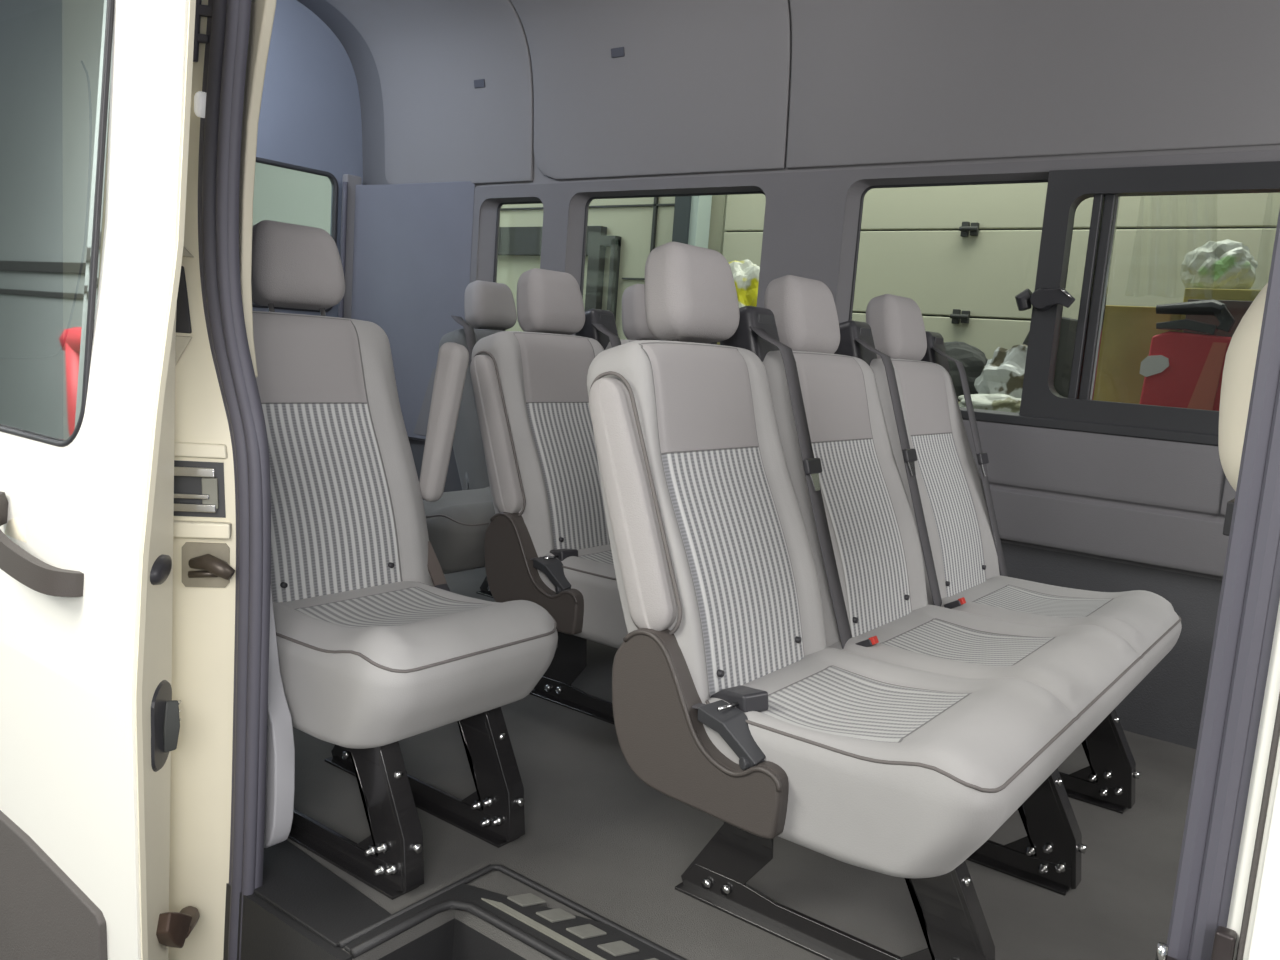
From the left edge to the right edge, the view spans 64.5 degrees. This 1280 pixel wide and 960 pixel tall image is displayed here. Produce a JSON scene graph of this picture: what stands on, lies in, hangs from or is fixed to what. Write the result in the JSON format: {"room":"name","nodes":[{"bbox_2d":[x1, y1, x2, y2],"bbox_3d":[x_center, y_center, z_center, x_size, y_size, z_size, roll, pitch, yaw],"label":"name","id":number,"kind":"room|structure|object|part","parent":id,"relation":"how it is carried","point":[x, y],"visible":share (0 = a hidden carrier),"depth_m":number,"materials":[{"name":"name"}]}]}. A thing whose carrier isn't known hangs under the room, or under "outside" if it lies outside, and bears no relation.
{"room":"vehicle interior","nodes":[
{"label":"vehicle interior","id":0,"kind":"room"},
{"bbox_2d":[97,0,235,959],"bbox_3d":[-0.834,-0.135,1.699,0.408,2.250,0.121,6,8,16],"label":"door frame","id":1,"kind":"structure","parent":0,"point":[203,618],"depth_m":1.70,"materials":[{"name":"beige paint"}]},
{"bbox_2d":[0,0,199,959],"bbox_3d":[-1.335,-0.132,1.961,1.705,2.400,0.230,10,10,36],"label":"door","id":2,"kind":"structure","parent":1,"relation":"attached to","point":[90,720],"depth_m":1.55,"materials":[{"name":"white paint"}]},
{"bbox_2d":[5,518,25,542],"bbox_3d":[-1.027,0.107,1.674,0.090,0.090,0.006,10,10,36],"label":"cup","id":3,"kind":"object","parent":2,"relation":"on","point":[15,528],"depth_m":1.67,"materials":[{"name":"beige paint"}]},
{"bbox_3d":[-0.965,0.098,1.595,0.296,0.119,0.069,10,10,36],"label":"handle","id":4,"kind":"part","parent":2,"relation":"part of","materials":[{"name":"grey plastic"}]},
{"bbox_3d":[-1.424,0.616,2.016,1.507,0.695,0.035,10,10,36],"label":"moulding","id":5,"kind":"part","parent":2,"relation":"part of","materials":[{"name":"grey plastic"}]},
{"bbox_3d":[-1.292,-0.561,1.880,1.250,0.863,0.052,10,10,36],"label":"glass","id":6,"kind":"part","parent":2,"relation":"part of","materials":[{"name":"clear glass"}]},
{"bbox_2d":[175,336,191,365],"bbox_3d":[-0.773,-0.199,1.673,0.049,0.079,0.056,10,10,36],"label":"wedge","id":7,"kind":"object","parent":1,"relation":"attached to","point":[182,342],"visible":0.34,"depth_m":1.67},
{"bbox_2d":[176,266,191,332],"bbox_3d":[-0.771,-0.301,1.684,0.058,0.110,0.032,3,8,-11],"label":"jamb slot","id":8,"kind":"object","parent":1,"relation":"attached to","point":[183,322],"visible":0.48,"depth_m":1.68,"materials":[{"name":"grey plastic"}]},
{"bbox_2d":[182,246,193,257],"bbox_3d":[-0.776,-0.409,1.665,0.080,0.079,0.023,3,8,-8],"label":"wedge","id":9,"kind":"object","parent":1,"relation":"attached to","point":[186,253],"visible":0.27,"depth_m":1.68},
{"bbox_2d":[194,91,205,117],"bbox_3d":[-0.712,-0.611,1.651,0.020,0.040,0.024,10,10,36],"label":"plug","id":10,"kind":"object","parent":1,"relation":"attached to","point":[200,97],"visible":0.72,"depth_m":1.64,"materials":[{"name":"white plastic"}]},
{"bbox_2d":[173,442,231,538],"bbox_3d":[-0.736,0.016,1.651,0.138,0.153,0.034,3,8,-11],"label":"door latch","id":11,"kind":"object","parent":1,"relation":"attached to","point":[199,488],"visible":0.56,"depth_m":1.65,"materials":[{"name":"grey"}]},
{"bbox_3d":[-0.749,0.025,1.646,0.097,0.008,0.016,3,8,-11],"label":"rail","id":12,"kind":"part","parent":11,"relation":"part of","materials":[{"name":"silver metal"}]},
{"bbox_3d":[-0.745,-0.015,1.644,0.107,0.015,0.017,3,8,-11],"label":"rail","id":13,"kind":"part","parent":11,"relation":"part of","materials":[{"name":"silver metal"}]},
{"bbox_3d":[-0.744,0.043,1.649,0.106,0.013,0.017,3,8,-11],"label":"rail","id":14,"kind":"part","parent":11,"relation":"part of","materials":[{"name":"silver metal"}]},
{"bbox_2d":[193,0,212,61],"bbox_3d":[-0.729,-0.766,1.616,0.102,0.185,0.023,3,8,-11],"label":"bracket","id":15,"kind":"object","parent":1,"relation":"attached to","point":[201,10],"visible":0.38,"depth_m":1.62,"materials":[{"name":"metal"}]},
{"bbox_2d":[182,542,234,587],"bbox_3d":[-0.706,0.143,1.658,0.088,0.074,0.042,3,8,-10],"label":"latch","id":16,"kind":"object","parent":1,"relation":"attached to","point":[203,564],"depth_m":1.66,"materials":[{"name":"metal"}]},
{"bbox_2d":[198,0,270,959],"bbox_3d":[-0.678,-0.122,1.680,0.199,2.252,0.040,10,10,36],"label":"seal","id":17,"kind":"structure","parent":1,"relation":"attached to","point":[225,58],"depth_m":1.66,"materials":[{"name":"rubber"}]},
{"bbox_2d":[264,591,294,847],"bbox_3d":[-0.651,0.395,1.780,0.112,0.528,0.040,10,10,36],"label":"trim","id":18,"kind":"structure","parent":1,"relation":"attached to","point":[280,759],"depth_m":1.76,"materials":[{"name":"grey plastic"}]},
{"bbox_2d":[252,0,362,316],"bbox_3d":[-1.951,-0.887,3.973,0.030,2.364,2.080,10,10,36],"label":"panel","id":19,"kind":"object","parent":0,"point":[310,114],"depth_m":4.44,"materials":[{"name":"grey plastic"}]},
{"bbox_2d":[252,157,337,311],"bbox_3d":[-1.629,-1.056,4.348,0.034,0.626,0.766,10,10,36],"label":"window frame","id":20,"kind":"structure","parent":19,"relation":"in","point":[329,175],"depth_m":4.54,"materials":[{"name":"grey plastic"}]},
{"bbox_2d":[338,174,361,318],"bbox_3d":[-1.361,-0.806,4.723,0.040,1.190,0.085,10,10,36],"label":"trim","id":21,"kind":"structure","parent":19,"relation":"attached to","point":[352,180],"depth_m":4.66,"materials":[{"name":"grey plastic"}]},
{"bbox_2d":[286,567,1195,959],"bbox_3d":[-0.021,0.653,2.599,5.150,0.030,2.140,10,10,36],"label":"floor","id":22,"kind":"structure","parent":0,"point":[597,836],"depth_m":1.97,"materials":[{"name":"grey rubber"}]},
{"bbox_2d":[254,840,391,946],"bbox_3d":[-0.582,0.706,1.764,0.365,0.006,0.140,10,10,36],"label":"trim","id":23,"kind":"structure","parent":22,"relation":"on","point":[295,883],"depth_m":1.73,"materials":[{"name":"rubber"}]},
{"bbox_2d":[223,883,525,959],"bbox_3d":[-0.105,0.961,1.437,1.620,0.340,0.315,10,10,36],"label":"trim","id":24,"kind":"structure","parent":22,"relation":"attached to","point":[268,933],"depth_m":1.71,"materials":[{"name":"plastic"}]},
{"bbox_2d":[251,220,557,899],"bbox_3d":[-0.544,0.073,2.070,0.809,1.181,0.569,10,10,36],"label":"passenger seat","id":25,"kind":"object","parent":22,"relation":"on","point":[376,649],"visible":0.82,"depth_m":2.04,"materials":[{"name":"fabric"}]},
{"bbox_3d":[-0.791,-0.345,2.187,0.056,0.145,0.012,10,10,36],"label":"headrest post","id":26,"kind":"part","parent":25,"relation":"part of","materials":[{"name":"silver metal"}]},
{"bbox_3d":[-0.712,-0.354,2.290,0.056,0.145,0.012,10,10,36],"label":"headrest post","id":27,"kind":"part","parent":25,"relation":"part of","materials":[{"name":"silver metal"}]},
{"bbox_3d":[-0.710,-0.017,2.172,0.345,0.667,0.523,10,10,36],"label":"backrest","id":28,"kind":"part","parent":25,"relation":"part of","materials":[{"name":"fabric"}]},
{"bbox_2d":[273,581,557,748],"bbox_3d":[-0.473,0.335,1.968,0.503,0.237,0.460,10,10,36],"label":"seat cushion","id":29,"kind":"object","parent":25,"relation":"on","point":[363,664],"depth_m":1.79,"materials":[{"name":"fabric"}]},
{"bbox_3d":[-0.446,-0.128,2.304,0.117,0.368,0.052,10,10,36],"label":"armrest","id":30,"kind":"part","parent":25,"relation":"part of","materials":[{"name":"fabric"}]},
{"bbox_2d":[423,280,516,597],"bbox_3d":[-0.512,-0.118,3.548,0.805,1.169,1.025,10,10,36],"label":"passenger seat","id":31,"kind":"object","parent":22,"relation":"on","point":[458,522],"visible":0.27,"depth_m":3.65,"materials":[{"name":"fabric"}]},
{"bbox_2d":[423,486,494,573],"bbox_3d":[-0.409,0.133,3.490,0.503,0.238,1.025,10,10,36],"label":"seat cushion","id":32,"kind":"object","parent":31,"relation":"on","point":[458,522],"depth_m":3.00,"materials":[{"name":"fabric"}]},
{"bbox_3d":[-0.511,-0.232,3.872,0.344,0.667,0.480,10,10,36],"label":"backrest","id":33,"kind":"part","parent":31,"relation":"part of","materials":[{"name":"fabric"}]},
{"bbox_2d":[338,865,686,959],"bbox_3d":[0.078,0.801,1.407,1.138,0.019,0.348,10,10,36],"label":"trim","id":34,"kind":"structure","parent":22,"relation":"on","point":[558,934],"depth_m":1.69,"materials":[{"name":"plastic"}]},
{"bbox_2d":[470,268,657,724],"bbox_3d":[0.101,0.015,2.914,0.804,1.164,1.081,10,10,36],"label":"seat","id":35,"kind":"object","parent":22,"relation":"on","point":[547,542],"visible":0.37,"depth_m":2.67,"materials":[{"name":"fabric"}]},
{"bbox_3d":[-0.371,-0.117,2.630,0.195,0.402,0.052,10,10,36],"label":"armrest","id":36,"kind":"part","parent":35,"relation":"part of","materials":[{"name":"fabric"}]},
{"bbox_3d":[-0.218,-0.068,2.818,0.344,0.667,0.470,10,10,36],"label":"backrest","id":37,"kind":"part","parent":35,"relation":"part of","materials":[{"name":"fabric"}]},
{"bbox_2d":[538,544,627,648],"bbox_3d":[0.187,0.266,2.834,0.503,0.238,0.962,10,10,36],"label":"seat cushion","id":38,"kind":"object","parent":35,"relation":"on","point":[587,570],"depth_m":2.48,"materials":[{"name":"fabric"}]},
{"bbox_3d":[0.068,-0.097,3.193,0.344,0.667,0.475,10,10,36],"label":"backrest","id":39,"kind":"part","parent":35,"relation":"part of","materials":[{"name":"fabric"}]},
{"bbox_2d":[587,242,1181,959],"bbox_3d":[0.607,0.155,2.140,0.805,1.168,1.566,10,10,36],"label":"seat","id":40,"kind":"object","parent":22,"relation":"on","point":[826,649],"visible":1,"depth_m":1.80,"materials":[{"name":"fabric"}]},
{"bbox_3d":[-0.012,0.040,1.663,0.195,0.402,0.052,10,10,36],"label":"armrest","id":41,"kind":"part","parent":40,"relation":"part of","materials":[{"name":"fabric"}]},
{"bbox_3d":[0.135,0.090,1.843,0.345,0.667,0.450,10,10,36],"label":"backrest","id":42,"kind":"part","parent":40,"relation":"part of","materials":[{"name":"fabric"}]},
{"bbox_3d":[0.338,0.003,1.951,0.013,0.034,0.032,10,10,36],"label":"tongue blade","id":43,"kind":"part","parent":40,"relation":"part of","materials":[{"name":"silver metal"}]},
{"bbox_3d":[0.422,0.060,2.220,0.344,0.667,0.500,10,10,36],"label":"backrest","id":44,"kind":"part","parent":40,"relation":"part of","materials":[{"name":"fabric"}]},
{"bbox_3d":[0.625,-0.026,2.328,0.013,0.034,0.032,10,10,36],"label":"tongue blade","id":45,"kind":"part","parent":40,"relation":"part of","materials":[{"name":"silver metal"}]},
{"bbox_3d":[0.723,0.029,2.615,0.344,0.667,0.495,10,10,36],"label":"backrest","id":46,"kind":"part","parent":40,"relation":"part of","materials":[{"name":"fabric"}]},
{"bbox_2d":[703,576,1181,877],"bbox_3d":[0.697,0.408,2.066,0.503,0.238,1.462,10,10,36],"label":"seat cushion","id":47,"kind":"object","parent":40,"relation":"on","point":[901,729],"depth_m":1.66,"materials":[{"name":"fabric"}]},
{"bbox_3d":[0.921,-0.027,2.708,0.013,0.034,0.032,10,10,36],"label":"tongue blade","id":48,"kind":"part","parent":40,"relation":"part of","materials":[{"name":"silver metal"}]},
{"bbox_2d":[1218,283,1267,535],"bbox_3d":[1.100,0.239,1.561,0.414,1.230,0.460,10,10,36],"label":"seat","id":49,"kind":"object","parent":22,"relation":"on","point":[1241,354],"visible":0.38,"depth_m":1.45,"materials":[{"name":"beige fabric"}]},
{"bbox_2d":[297,0,1279,186],"bbox_3d":[0.135,-1.297,2.351,5.150,0.824,2.070,10,10,36],"label":"trim","id":50,"kind":"structure","parent":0,"point":[358,51],"depth_m":4.34,"materials":[{"name":"grey plastic"}]},
{"bbox_2d":[408,150,1279,748],"bbox_3d":[0.674,-0.206,3.327,5.150,1.575,0.035,10,10,36],"label":"wall","id":51,"kind":"structure","parent":0,"point":[804,218],"depth_m":3.00,"materials":[{"name":"grey plastic"}]},
{"bbox_2d":[351,181,474,439],"bbox_3d":[-1.042,-0.755,4.557,0.760,1.120,0.054,9,9,32],"label":"panel","id":52,"kind":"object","parent":51,"relation":"attached to","point":[413,241],"depth_m":4.52,"materials":[{"name":"grey plastic"}]},
{"bbox_2d":[414,369,435,435],"bbox_3d":[-0.501,-0.281,4.182,2.250,0.359,0.020,10,10,36],"label":"trim","id":53,"kind":"structure","parent":51,"relation":"attached to","point":[422,422],"depth_m":4.52,"materials":[{"name":"grey plastic"}]},
{"bbox_2d":[325,0,533,183],"bbox_3d":[-0.987,-1.618,4.004,0.912,0.765,0.739,10,10,36],"label":"trim","id":54,"kind":"structure","parent":51,"relation":"attached to","point":[428,55],"depth_m":4.21,"materials":[{"name":"grey plastic"}]},
{"bbox_2d":[474,79,484,87],"bbox_3d":[-0.657,-1.624,4.157,0.060,0.032,0.013,10,10,36],"label":"clip","id":55,"kind":"object","parent":51,"relation":"attached to","point":[480,83],"visible":1,"depth_m":4.15,"materials":[{"name":"grey plastic"}]},
{"bbox_2d":[477,197,541,282],"bbox_3d":[-0.523,-0.851,4.213,0.371,0.617,0.061,10,10,36],"label":"window","id":56,"kind":"structure","parent":51,"relation":"in","point":[490,210],"depth_m":4.28,"materials":[{"name":"grey"}]},
{"bbox_2d":[611,47,624,57],"bbox_3d":[-0.081,-1.564,3.711,0.060,0.032,0.014,10,10,36],"label":"clip","id":57,"kind":"object","parent":51,"relation":"attached to","point":[615,52],"visible":1,"depth_m":3.71,"materials":[{"name":"grey plastic"}]},
{"bbox_2d":[510,0,790,179],"bbox_3d":[-0.164,-1.474,3.389,1.147,0.765,0.739,10,10,36],"label":"interior wall panel","id":58,"kind":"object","parent":51,"relation":"attached to","point":[698,86],"depth_m":3.63,"materials":[{"name":"grey plastic"}]},
{"bbox_2d":[566,186,764,335],"bbox_3d":[0.077,-0.750,3.763,0.888,0.627,0.061,10,10,36],"label":"window","id":59,"kind":"structure","parent":51,"relation":"in","point":[579,205],"depth_m":3.97,"materials":[{"name":"grey plastic"}]},
{"bbox_2d":[786,0,1279,168],"bbox_3d":[1.275,-1.222,2.312,2.467,0.765,0.739,10,10,36],"label":"interior wall panel","id":60,"kind":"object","parent":51,"relation":"attached to","point":[873,81],"depth_m":2.88,"materials":[{"name":"grey plastic"}]},
{"bbox_2d":[836,161,1279,433],"bbox_3d":[1.322,-0.493,2.796,1.712,0.712,0.122,10,10,36],"label":"window","id":61,"kind":"structure","parent":51,"relation":"in","point":[1066,189],"depth_m":2.86,"materials":[{"name":"grey plastic"}]},
{"bbox_3d":[1.579,-0.451,2.619,1.083,0.710,0.061,10,10,36],"label":"sliding frame","id":62,"kind":"part","parent":61,"relation":"part of","materials":[{"name":"grey plastic"}]},
{"bbox_2d":[960,407,1217,445],"bbox_3d":[1.831,-0.048,2.424,2.200,0.042,0.018,10,10,36],"label":"trim","id":63,"kind":"structure","parent":51,"relation":"attached to","point":[1012,418],"depth_m":2.84,"materials":[{"name":"grey plastic"}]},
{"bbox_2d":[963,419,1235,576],"bbox_3d":[1.542,0.076,2.657,2.900,0.362,0.054,10,10,36],"label":"trim","id":64,"kind":"structure","parent":51,"relation":"attached to","point":[1140,500],"depth_m":2.81,"materials":[{"name":"grey plastic"}]},
{"bbox_2d":[1218,474,1225,515],"bbox_3d":[1.526,0.015,2.651,0.004,0.158,0.016,10,10,36],"label":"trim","id":65,"kind":"structure","parent":51,"relation":"attached to","point":[1219,513],"depth_m":2.65,"materials":[{"name":"grey plastic"}]},
{"bbox_2d":[1227,601,1279,959],"bbox_3d":[1.045,0.241,0.318,1.466,2.350,0.180,10,10,36],"label":"door frame","id":66,"kind":"structure","parent":0,"point":[1262,942],"depth_m":0.77,"materials":[{"name":"white paint"}]},
{"bbox_2d":[1155,926,1236,959],"bbox_3d":[0.444,0.380,0.812,0.052,0.065,0.030,10,10,36],"label":"door catch","id":67,"kind":"structure","parent":66,"relation":"attached to","point":[1224,944],"depth_m":0.79,"materials":[{"name":"metal"}]},
{"bbox_2d":[1167,208,1279,959],"bbox_3d":[0.509,-0.214,0.769,0.037,1.650,0.056,10,10,36],"label":"trim","id":68,"kind":"structure","parent":66,"relation":"attached to","point":[1254,535],"depth_m":0.80,"materials":[{"name":"rubber"}]},
{"bbox_2d":[1217,538,1279,927],"bbox_3d":[0.501,0.085,0.800,0.011,2.250,0.052,10,10,36],"label":"trim","id":69,"kind":"structure","parent":66,"relation":"attached to","point":[1274,600],"depth_m":0.80,"materials":[{"name":"rubber"}]},
{"bbox_2d":[1236,693,1279,959],"bbox_3d":[0.483,0.116,0.750,0.005,2.200,0.004,10,10,36],"label":"trim","id":70,"kind":"structure","parent":66,"relation":"attached to","point":[1276,731],"depth_m":0.77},
{"bbox_3d":[-1.675,-0.258,2.484,2.410,1.560,0.030,10,10,36],"label":"wall","id":71,"kind":"structure","parent":0,"visible":0},
{"bbox_2d":[239,0,275,377],"bbox_3d":[-0.642,-0.609,1.681,0.112,0.883,0.020,10,10,36],"label":"trim","id":72,"kind":"structure","parent":71,"relation":"attached to","point":[262,11],"depth_m":1.68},
{"label":"outside","id":73,"kind":"structure","parent":0,"visible":0},
{"bbox_3d":[-4.202,0.876,4.353,22.000,0.050,11.000,10,10,36],"label":"floor","id":74,"kind":"structure","parent":73,"visible":0},
{"bbox_2d":[585,226,620,322],"bbox_3d":[-0.300,-0.379,6.484,0.210,2.430,0.060,10,10,36],"label":"door frame","id":75,"kind":"structure","parent":74,"relation":"on","point":[599,240],"depth_m":6.34,"materials":[{"name":"grey metal"}]},
{"bbox_2d":[672,196,691,243],"bbox_3d":[0.235,-0.928,5.900,0.100,3.750,0.150,10,10,36],"label":"post","id":76,"kind":"object","parent":74,"relation":"on","point":[682,209],"visible":0.02,"depth_m":5.76,"materials":[{"name":"grey metal"}]},
{"bbox_2d":[688,195,711,248],"bbox_3d":[0.301,-0.918,5.864,0.050,3.750,0.130,10,10,36],"label":"post","id":77,"kind":"object","parent":74,"relation":"on","point":[700,213],"visible":0.02,"depth_m":5.75,"materials":[{"name":"grey metal"}]},
{"bbox_3d":[1.302,0.482,4.285,3.100,1.550,0.600,10,10,36],"label":"shelf","id":78,"kind":"object","parent":74,"relation":"on","visible":0},
{"bbox_2d":[944,341,987,401],"bbox_3d":[1.294,-0.454,4.317,0.538,0.275,0.134,10,10,36],"label":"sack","id":79,"kind":"object","parent":78,"relation":"on","point":[973,359],"visible":0.21,"depth_m":4.22,"materials":[{"name":"grey plastic"}]},
{"bbox_2d":[958,394,1020,412],"bbox_3d":[1.361,-0.288,3.874,0.327,0.086,0.090,10,10,36],"label":"rag","id":80,"kind":"object","parent":78,"relation":"on","point":[996,402],"visible":0.46,"depth_m":3.85,"materials":[{"name":"white fabric"}]},
{"bbox_2d":[974,344,1027,397],"bbox_3d":[1.459,-0.397,3.998,0.280,0.277,0.119,10,10,36],"label":"bag","id":81,"kind":"object","parent":78,"relation":"on","point":[1004,373],"visible":0.43,"depth_m":3.97,"materials":[{"name":"white plastic"}]},
{"bbox_2d":[1023,317,1077,397],"bbox_3d":[1.736,-0.468,4.182,0.348,0.419,0.080,10,10,36],"label":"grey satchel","id":82,"kind":"object","parent":78,"relation":"on","point":[1068,328],"visible":0.03,"depth_m":4.13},
{"bbox_2d":[1093,305,1180,403],"bbox_3d":[1.843,-0.416,3.777,0.232,0.440,0.240,10,10,36],"label":"box","id":83,"kind":"object","parent":78,"relation":"on","point":[1128,332],"visible":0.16,"depth_m":3.69,"materials":[{"name":"brown cardboard"}]},
{"bbox_2d":[1139,331,1231,410],"bbox_3d":[1.942,-0.316,3.428,0.450,0.350,0.128,10,10,36],"label":"container","id":84,"kind":"object","parent":78,"relation":"on","point":[1180,369],"visible":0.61,"depth_m":3.43,"materials":[{"name":"red paint"}]},
{"bbox_2d":[1156,299,1234,334],"bbox_3d":[1.868,-0.552,3.420,0.239,0.116,0.055,10,10,36],"label":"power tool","id":85,"kind":"object","parent":84,"relation":"on","point":[1212,307],"visible":1,"depth_m":3.40,"materials":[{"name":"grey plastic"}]},
{"bbox_2d":[1183,299,1252,336],"bbox_3d":[2.121,-0.370,3.478,0.480,0.470,0.115,10,10,36],"label":"carton","id":86,"kind":"object","parent":78,"relation":"on","point":[1237,309],"visible":0.21,"depth_m":3.47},
{"bbox_2d":[1179,288,1260,331],"bbox_3d":[2.256,-0.411,3.665,0.540,0.520,0.280,10,10,36],"label":"kraft box","id":87,"kind":"object","parent":78,"relation":"on","point":[1190,293],"visible":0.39,"depth_m":3.62,"materials":[{"name":"brown cardboard"}]},
{"bbox_2d":[1180,239,1257,289],"bbox_3d":[2.120,-0.788,3.714,0.250,0.183,0.134,10,10,36],"label":"bag","id":88,"kind":"object","parent":87,"relation":"on","point":[1225,264],"visible":0.9,"depth_m":3.67,"materials":[{"name":"plastic"}]},
{"bbox_3d":[0.465,-0.535,4.748,0.260,0.215,0.250,10,10,36],"label":"storage box","id":89,"kind":"object","parent":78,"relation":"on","visible":0},
{"bbox_2d":[729,259,759,307],"bbox_3d":[0.463,-0.837,4.695,0.294,0.364,0.212,10,10,36],"label":"plastic bag","id":90,"kind":"object","parent":89,"relation":"on","point":[745,273],"visible":0.2,"depth_m":4.60,"materials":[{"name":"yellow plastic"}]},
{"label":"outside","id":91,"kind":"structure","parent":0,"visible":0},
{"bbox_2d":[253,162,726,233],"bbox_3d":[-1.153,-1.794,7.803,22.000,4.750,0.100,10,10,36],"label":"wall","id":92,"kind":"structure","parent":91,"point":[284,195],"depth_m":9.21,"materials":[{"name":"beige paint"}]},
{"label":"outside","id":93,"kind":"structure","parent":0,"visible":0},
{"bbox_2d":[497,195,726,339],"bbox_3d":[-0.662,-1.112,6.765,2.800,3.750,0.040,10,10,36],"label":"building wall","id":94,"kind":"structure","parent":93,"point":[633,225],"depth_m":6.29,"materials":[{"name":"beige paint"}]},
{"bbox_2d":[498,226,589,255],"bbox_3d":[-1.035,-1.634,6.945,1.850,0.180,0.060,10,10,36],"label":"beam","id":95,"kind":"structure","parent":94,"relation":"attached to","point":[526,241],"depth_m":6.72,"materials":[{"name":"grey metal"}]},
{"bbox_2d":[501,203,674,279],"bbox_3d":[-0.724,-1.578,6.741,2.600,0.450,0.025,10,10,36],"label":"trim","id":96,"kind":"structure","parent":94,"relation":"attached to","point":[672,204],"depth_m":6.27,"materials":[{"name":"grey metal"}]},
{"bbox_2d":[650,197,658,251],"bbox_3d":[0.047,-0.983,6.200,0.020,3.750,0.025,10,10,36],"label":"trim","id":97,"kind":"structure","parent":94,"relation":"attached to","point":[655,208],"depth_m":6.12,"materials":[{"name":"black plastic"}]},
{"bbox_2d":[722,182,1279,359],"bbox_3d":[2.276,-0.459,4.482,4.650,3.000,0.092,10,10,36],"label":"garage door","id":98,"kind":"structure","parent":94,"relation":"attached to","point":[963,254],"depth_m":4.87,"materials":[{"name":"grey metal"}]},
{"bbox_3d":[2.287,-0.470,4.493,4.650,0.412,0.040,10,10,36],"label":"door","id":99,"kind":"part","parent":98,"relation":"part of","materials":[{"name":"beige metal"}]},
{"bbox_3d":[2.317,-0.885,4.437,4.650,0.412,0.040,10,10,36],"label":"door","id":100,"kind":"part","parent":98,"relation":"part of","materials":[{"name":"beige metal"}]},
{"bbox_3d":[2.348,-1.300,4.381,4.650,0.412,0.040,10,10,36],"label":"door","id":101,"kind":"part","parent":98,"relation":"part of","materials":[{"name":"beige metal"}]}
]}

